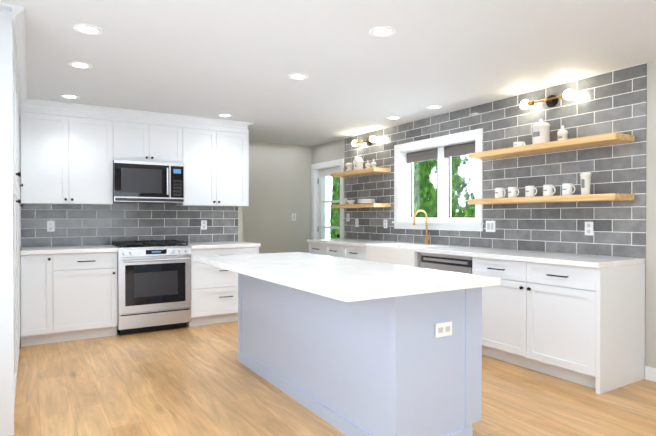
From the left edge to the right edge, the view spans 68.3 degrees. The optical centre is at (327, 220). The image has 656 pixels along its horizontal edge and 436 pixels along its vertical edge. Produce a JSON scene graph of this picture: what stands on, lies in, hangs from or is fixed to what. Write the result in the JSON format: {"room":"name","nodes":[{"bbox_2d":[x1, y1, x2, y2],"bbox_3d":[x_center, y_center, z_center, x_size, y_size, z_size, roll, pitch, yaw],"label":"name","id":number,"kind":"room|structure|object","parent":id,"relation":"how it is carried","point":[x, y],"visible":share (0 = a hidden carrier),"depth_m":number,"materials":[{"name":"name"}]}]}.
{"room":"kitchen","nodes":[
{"label":"kitchen","id":0,"kind":"room"},
{"bbox_2d":[47,206,241,246],"bbox_3d":[-2.501,-0.013,5.681,3.110,2.440,0.120,0,1,-32],"label":"wall","id":1,"kind":"structure","parent":0,"point":[240,223],"depth_m":6.43,"materials":[{"name":"grey paint"}]},
{"bbox_2d":[21,202,237,246],"bbox_3d":[-2.228,-0.233,5.772,2.428,1.020,0.008,0,1,-32],"label":"wall tile","id":2,"kind":"structure","parent":1,"relation":"attached to","point":[78,225],"depth_m":5.66,"materials":[{"name":"grey tile"}]},
{"bbox_2d":[47,221,54,231],"bbox_3d":[-3.025,0.060,5.274,0.072,0.116,0.008,0,1,-32],"label":"electrical outlet","id":3,"kind":"object","parent":2,"relation":"attached to","point":[50,226],"visible":1,"depth_m":5.27,"materials":[{"name":"white plastic"}]},
{"bbox_2d":[201,220,206,229],"bbox_3d":[-1.582,0.054,6.163,0.072,0.116,0.008,0,1,-32],"label":"electrical outlet","id":4,"kind":"object","parent":2,"relation":"attached to","point":[203,224],"visible":1,"depth_m":6.16,"materials":[{"name":"white plastic"}]},
{"bbox_2d":[20,98,253,206],"bbox_3d":[-2.101,-0.707,5.621,2.488,1.050,0.388,0,1,-32],"label":"upper cabinet","id":5,"kind":"object","parent":1,"relation":"attached to","point":[70,153],"visible":0.96,"depth_m":5.30,"materials":[{"name":"white wood"}]},
{"bbox_2d":[113,160,183,202],"bbox_3d":[-2.088,-0.440,5.590,0.756,0.455,0.441,0,1,-32],"label":"microwave","id":6,"kind":"object","parent":5,"relation":"attached to","point":[145,182],"visible":1,"depth_m":5.43,"materials":[{"name":"silver metal"}]},
{"bbox_2d":[242,141,311,253],"bbox_3d":[-2.398,-0.022,6.936,4.900,2.440,0.150,0,1,-32],"label":"wall","id":7,"kind":"structure","parent":0,"point":[279,185],"depth_m":7.83,"materials":[{"name":"grey paint"}]},
{"bbox_2d":[0,0,655,145],"bbox_3d":[0.055,-1.244,3.182,5.150,0.060,9.100,0,1,-32],"label":"ceiling","id":8,"kind":"structure","parent":0,"point":[240,60],"depth_m":3.54,"materials":[{"name":"white paint"}]},
{"bbox_2d":[60,94,79,98],"bbox_3d":[-2.540,-1.222,4.755,0.176,0.006,0.176,0,1,-32],"label":"recessed light","id":9,"kind":"object","parent":8,"relation":"in","point":[70,96],"visible":1,"depth_m":4.75,"materials":[{"name":"white glass"}]},
{"bbox_2d":[67,61,91,68],"bbox_3d":[-1.937,-1.215,3.775,0.176,0.006,0.176,0,1,-32],"label":"recessed light","id":10,"kind":"object","parent":8,"relation":"in","point":[80,65],"visible":1,"depth_m":3.77,"materials":[{"name":"white"}]},
{"bbox_2d":[72,24,102,34],"bbox_3d":[-1.519,-1.210,3.058,0.176,0.006,0.176,0,1,-32],"label":"recessed light","id":11,"kind":"object","parent":8,"relation":"in","point":[88,29],"visible":1,"depth_m":3.05,"materials":[{"name":"white glass"}]},
{"bbox_2d":[217,113,232,116],"bbox_3d":[-1.199,-1.229,5.628,0.176,0.006,0.176,0,1,-32],"label":"recessed light","id":12,"kind":"object","parent":8,"relation":"in","point":[224,115],"visible":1,"depth_m":5.63,"materials":[{"name":"white glass"}]},
{"bbox_2d":[288,73,308,79],"bbox_3d":[-0.250,-1.218,4.087,0.176,0.006,0.176,0,1,-32],"label":"recessed light","id":13,"kind":"object","parent":8,"relation":"in","point":[297,76],"visible":1,"depth_m":4.08,"materials":[{"name":"white"}]},
{"bbox_2d":[369,26,395,36],"bbox_3d":[0.350,-1.210,3.094,0.176,0.006,0.176,0,1,-32],"label":"recessed light","id":14,"kind":"object","parent":8,"relation":"in","point":[382,31],"visible":1,"depth_m":3.09,"materials":[{"name":"white glass"}]},
{"bbox_2d":[387,116,401,118],"bbox_3d":[0.790,-1.230,5.773,0.176,0.006,0.176,0,1,-32],"label":"recessed light","id":15,"kind":"object","parent":8,"relation":"in","point":[394,117],"visible":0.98,"depth_m":5.75,"materials":[{"name":"white glass"}]},
{"bbox_2d":[426,105,441,108],"bbox_3d":[1.145,-1.226,5.216,0.176,0.006,0.176,0,1,-32],"label":"recessed light","id":16,"kind":"object","parent":8,"relation":"in","point":[434,107],"visible":0.98,"depth_m":5.22,"materials":[{"name":"white glass"}]},
{"bbox_2d":[10,321,655,435],"bbox_3d":[0.055,1.256,3.201,5.150,0.060,9.100,0,1,-32],"label":"floor","id":17,"kind":"structure","parent":0,"point":[200,380],"depth_m":3.35,"materials":[{"name":"brown wood"}]},
{"bbox_2d":[0,22,19,435],"bbox_3d":[-2.271,0.058,2.937,0.618,2.340,0.782,0,1,-32],"label":"tall cabinet","id":18,"kind":"object","parent":17,"relation":"on","point":[13,91],"depth_m":2.76,"materials":[{"name":"white wood"}]},
{"bbox_2d":[20,293,20,335],"bbox_3d":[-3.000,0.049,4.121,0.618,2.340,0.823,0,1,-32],"label":"tall cabinet","id":19,"kind":"object","parent":17,"relation":"on","point":[20,293],"depth_m":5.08,"materials":[{"name":"white wood"}]},
{"bbox_2d":[20,172,22,249],"bbox_3d":[-3.339,0.045,4.670,0.618,2.340,0.703,0,1,-32],"label":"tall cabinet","id":20,"kind":"object","parent":17,"relation":"on","point":[21,185],"depth_m":5.08,"materials":[{"name":"white wood"}]},
{"bbox_2d":[20,247,258,346],"bbox_3d":[-2.042,0.764,5.495,2.446,0.890,0.684,0,1,-32],"label":"base cabinet","id":21,"kind":"object","parent":17,"relation":"on","point":[69,297],"visible":0.81,"depth_m":4.90,"materials":[{"name":"white wood"}]},
{"bbox_2d":[20,241,260,254],"bbox_3d":[-2.037,0.299,5.496,2.458,0.040,0.665,0,1,-32],"label":"countertop","id":22,"kind":"structure","parent":21,"relation":"on","point":[89,249],"depth_m":5.08,"materials":[{"name":"white stone"}]},
{"bbox_2d":[111,240,190,334],"bbox_3d":[-2.012,0.723,5.475,0.756,0.972,0.732,0,1,-32],"label":"range","id":23,"kind":"object","parent":17,"relation":"on","point":[154,283],"visible":1,"depth_m":5.21,"materials":[{"name":"silver metal"}]},
{"bbox_2d":[237,273,481,435],"bbox_3d":[0.042,0.784,3.465,0.632,0.880,2.154,0,1,-32],"label":"kitchen island","id":24,"kind":"object","parent":17,"relation":"on","point":[392,366],"visible":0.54,"depth_m":2.66,"materials":[{"name":"blue"}]},
{"bbox_2d":[194,252,499,301],"bbox_3d":[-0.092,0.325,3.332,1.005,0.040,2.290,0,1,-32],"label":"island countertop","id":25,"kind":"structure","parent":24,"relation":"on","point":[344,279],"depth_m":2.73,"materials":[{"name":"white stone"}]},
{"bbox_2d":[435,321,451,337],"bbox_3d":[0.611,0.574,2.550,0.116,0.072,0.008,0,1,-32],"label":"outlet","id":26,"kind":"object","parent":24,"relation":"attached to","point":[443,329],"visible":0.95,"depth_m":2.54,"materials":[{"name":"white plastic"}]},
{"bbox_2d":[420,252,471,273],"bbox_3d":[1.389,0.770,4.853,0.622,0.888,0.676,0,1,-32],"label":"dishwasher","id":27,"kind":"object","parent":17,"relation":"on","point":[455,263],"visible":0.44,"depth_m":4.66,"materials":[{"name":"silver metal"}]},
{"bbox_2d":[309,242,644,393],"bbox_3d":[1.068,0.765,5.342,0.656,0.890,4.190,0,1,-32],"label":"base cabinet","id":28,"kind":"object","parent":17,"relation":"on","point":[584,326],"depth_m":3.68,"materials":[{"name":"white wood"}]},
{"bbox_2d":[366,243,446,267],"bbox_3d":[0.898,0.396,5.499,0.533,0.226,0.840,0,1,-32],"label":"farmhouse sink","id":29,"kind":"object","parent":28,"relation":"in","point":[404,254],"visible":0.52,"depth_m":5.36,"materials":[{"name":"white ceramic"}]},
{"bbox_2d":[307,238,644,267],"bbox_3d":[1.072,0.300,5.341,0.645,0.040,4.190,0,1,-32],"label":"countertop","id":30,"kind":"structure","parent":28,"relation":"on","point":[583,260],"depth_m":4.13,"materials":[{"name":"white stone"}]},
{"bbox_2d":[413,210,429,244],"bbox_3d":[1.088,0.075,5.595,0.234,0.406,0.091,0,1,-32],"label":"gooseneck faucet","id":31,"kind":"object","parent":30,"relation":"on","point":[426,237],"visible":1,"depth_m":5.64,"materials":[{"name":"gold metal"}]},
{"bbox_2d":[312,60,655,367],"bbox_3d":[2.120,-0.004,4.463,0.200,2.440,9.100,0,1,-32],"label":"wall","id":32,"kind":"structure","parent":0,"point":[329,151],"depth_m":3.71,"materials":[{"name":"grey paint"}]},
{"bbox_2d":[311,159,343,238],"bbox_3d":[0.066,0.124,7.779,0.220,2.135,0.970,0,1,-32],"label":"door frame","id":33,"kind":"structure","parent":32,"relation":"attached to","point":[316,167],"depth_m":8.06,"materials":[{"name":"white wood"}]},
{"bbox_2d":[318,167,339,238],"bbox_3d":[0.016,0.169,7.757,0.128,2.022,0.782,0,1,-32],"label":"exterior door","id":34,"kind":"structure","parent":32,"relation":"in","point":[324,173],"depth_m":8.01,"materials":[{"name":"white"}]},
{"bbox_2d":[330,203,390,207],"bbox_3d":[0.429,-0.206,6.733,0.280,0.050,1.060,0,1,-32],"label":"shelf","id":35,"kind":"object","parent":32,"relation":"attached to","point":[371,205],"visible":1,"depth_m":6.50,"materials":[{"name":"brown wood"}]},
{"bbox_2d":[344,199,355,203],"bbox_3d":[0.334,-0.262,6.884,0.140,0.060,0.139,0,1,-32],"label":"bowl","id":36,"kind":"object","parent":35,"relation":"on","point":[345,201],"depth_m":6.85,"materials":[{"name":"white ceramic"}]},
{"bbox_2d":[357,199,375,203],"bbox_3d":[0.522,-0.261,6.578,0.250,0.064,0.250,0,1,-32],"label":"plate stack","id":37,"kind":"object","parent":35,"relation":"on","point":[361,201],"visible":0.88,"depth_m":6.48,"materials":[{"name":"white ceramic"}]},
{"bbox_2d":[330,167,390,177],"bbox_3d":[0.429,-0.666,6.729,0.280,0.050,1.060,0,1,-32],"label":"shelf","id":38,"kind":"object","parent":32,"relation":"attached to","point":[362,172],"visible":1,"depth_m":6.54,"materials":[{"name":"brown wood"}]},
{"bbox_2d":[345,163,352,170],"bbox_3d":[0.302,-0.763,6.932,0.108,0.142,0.107,0,1,-32],"label":"canister","id":39,"kind":"object","parent":38,"relation":"on","point":[349,167],"visible":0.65,"depth_m":6.89,"materials":[{"name":"white ceramic"}]},
{"bbox_2d":[353,157,363,169],"bbox_3d":[0.414,-0.791,6.730,0.130,0.200,0.130,0,1,-32],"label":"birdhouse","id":40,"kind":"object","parent":38,"relation":"on","point":[358,162],"visible":0.98,"depth_m":6.70,"materials":[{"name":"white ceramic"}]},
{"bbox_2d":[368,159,376,167],"bbox_3d":[0.609,-0.756,6.452,0.080,0.136,0.079,0,1,-32],"label":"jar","id":41,"kind":"object","parent":38,"relation":"on","point":[371,165],"depth_m":6.43,"materials":[{"name":"white ceramic"}]},
{"bbox_2d":[392,128,483,230],"bbox_3d":[1.313,-0.433,5.707,0.246,1.080,1.450,0,1,-32],"label":"casement window","id":42,"kind":"structure","parent":32,"relation":"in","point":[443,150],"depth_m":5.70,"materials":[{"name":"white wood"}]},
{"bbox_2d":[345,62,646,258],"bbox_3d":[1.352,-0.476,5.508,0.008,1.510,4.190,0,1,-32],"label":"wall tiles","id":43,"kind":"structure","parent":32,"relation":"attached to","point":[609,102],"depth_m":4.43,"materials":[{"name":"grey tile"}]},
{"bbox_2d":[355,219,358,226],"bbox_3d":[0.420,0.032,7.010,0.008,0.116,0.072,0,1,-32],"label":"outlet","id":44,"kind":"object","parent":43,"relation":"attached to","point":[356,222],"visible":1,"depth_m":7.00,"materials":[{"name":"white plastic"}]},
{"bbox_2d":[352,136,375,145],"bbox_3d":[0.518,-1.100,6.710,0.145,0.110,0.520,0,1,-32],"label":"sconce","id":45,"kind":"object","parent":43,"relation":"attached to","point":[370,140],"visible":1,"depth_m":6.71,"materials":[{"name":"white glass"}]},
{"bbox_2d":[486,221,494,231],"bbox_3d":[1.672,0.058,4.975,0.009,0.116,0.118,0,1,-32],"label":"light switch","id":46,"kind":"object","parent":43,"relation":"attached to","point":[490,226],"visible":1,"depth_m":4.97,"materials":[{"name":"white plastic"}]},
{"bbox_2d":[520,89,574,109],"bbox_3d":[1.976,-1.083,4.343,0.145,0.110,0.520,0,1,-32],"label":"sconce","id":47,"kind":"object","parent":43,"relation":"attached to","point":[552,100],"visible":1,"depth_m":4.34,"materials":[{"name":"white glass"}]},
{"bbox_2d":[585,222,592,234],"bbox_3d":[2.213,0.066,4.098,0.008,0.116,0.072,0,1,-32],"label":"outlet","id":48,"kind":"object","parent":43,"relation":"attached to","point":[588,228],"visible":1,"depth_m":4.09,"materials":[{"name":"white plastic"}]},
{"bbox_2d":[468,193,633,204],"bbox_3d":[1.909,-0.188,4.332,0.280,0.050,1.440,0,1,-32],"label":"shelf","id":49,"kind":"object","parent":32,"relation":"attached to","point":[577,198],"visible":1,"depth_m":4.05,"materials":[{"name":"brown wood"}]},
{"bbox_2d":[495,188,505,197],"bbox_3d":[1.679,-0.268,4.707,0.101,0.105,0.086,0,0,22],"label":"mug","id":50,"kind":"object","parent":49,"relation":"on","point":[499,192],"depth_m":4.68,"materials":[{"name":"white ceramic"}]},
{"bbox_2d":[508,187,518,197],"bbox_3d":[1.757,-0.267,4.579,0.101,0.105,0.086,0,0,22],"label":"mug","id":51,"kind":"object","parent":49,"relation":"on","point":[512,191],"depth_m":4.55,"materials":[{"name":"white ceramic"}]},
{"bbox_2d":[525,186,536,196],"bbox_3d":[1.857,-0.266,4.418,0.101,0.105,0.086,0,0,22],"label":"mug","id":52,"kind":"object","parent":49,"relation":"on","point":[529,190],"depth_m":4.39,"materials":[{"name":"white ceramic"}]},
{"bbox_2d":[543,185,555,195],"bbox_3d":[1.951,-0.265,4.264,0.101,0.105,0.086,0,0,22],"label":"mug","id":53,"kind":"object","parent":49,"relation":"on","point":[547,189],"depth_m":4.23,"materials":[{"name":"white ceramic"}]},
{"bbox_2d":[562,183,575,194],"bbox_3d":[2.046,-0.263,4.111,0.101,0.105,0.086,0,0,22],"label":"mug","id":54,"kind":"object","parent":49,"relation":"on","point":[567,188],"depth_m":4.08,"materials":[{"name":"white ceramic"}]},
{"bbox_2d":[580,172,591,194],"bbox_3d":[2.122,-0.303,3.981,0.086,0.186,0.086,0,1,-32],"label":"tumbler","id":55,"kind":"object","parent":49,"relation":"on","point":[585,179],"visible":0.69,"depth_m":3.95,"materials":[{"name":"white ceramic"}]},
{"bbox_2d":[468,132,634,159],"bbox_3d":[1.909,-0.647,4.328,0.280,0.050,1.440,0,1,-32],"label":"shelf","id":56,"kind":"object","parent":32,"relation":"attached to","point":[585,142],"visible":1,"depth_m":4.11,"materials":[{"name":"brown wood"}]},
{"bbox_2d":[513,141,524,146],"bbox_3d":[1.791,-0.704,4.514,0.101,0.060,0.120,0,1,-32],"label":"cup","id":57,"kind":"object","parent":56,"relation":"on","point":[519,143],"visible":0.56,"depth_m":4.48,"materials":[{"name":"white ceramic"}]},
{"bbox_2d":[532,119,549,143],"bbox_3d":[1.907,-0.793,4.326,0.152,0.241,0.150,0,1,-32],"label":"coffee canister","id":58,"kind":"object","parent":56,"relation":"on","point":[540,131],"visible":0.83,"depth_m":4.27,"materials":[{"name":"white ceramic"}]},
{"bbox_2d":[557,125,567,140],"bbox_3d":[2.020,-0.747,4.161,0.088,0.151,0.087,0,1,-32],"label":"jar","id":59,"kind":"object","parent":56,"relation":"on","point":[562,133],"visible":0.85,"depth_m":4.13,"materials":[{"name":"white ceramic"}]},
{"bbox_2d":[645,366,655,381],"bbox_3d":[3.392,1.184,2.199,0.018,0.100,3.595,0,1,-32],"label":"baseboard","id":60,"kind":"structure","parent":32,"relation":"attached to","point":[650,373],"depth_m":3.68,"materials":[{"name":"white wood"}]},
{"label":"outside","id":61,"kind":"structure","parent":0,"visible":0},
{"bbox_2d":[325,155,474,238],"bbox_3d":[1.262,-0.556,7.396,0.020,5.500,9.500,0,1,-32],"label":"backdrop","id":62,"kind":"structure","parent":61,"point":[335,189],"depth_m":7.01,"materials":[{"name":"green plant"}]}
]}

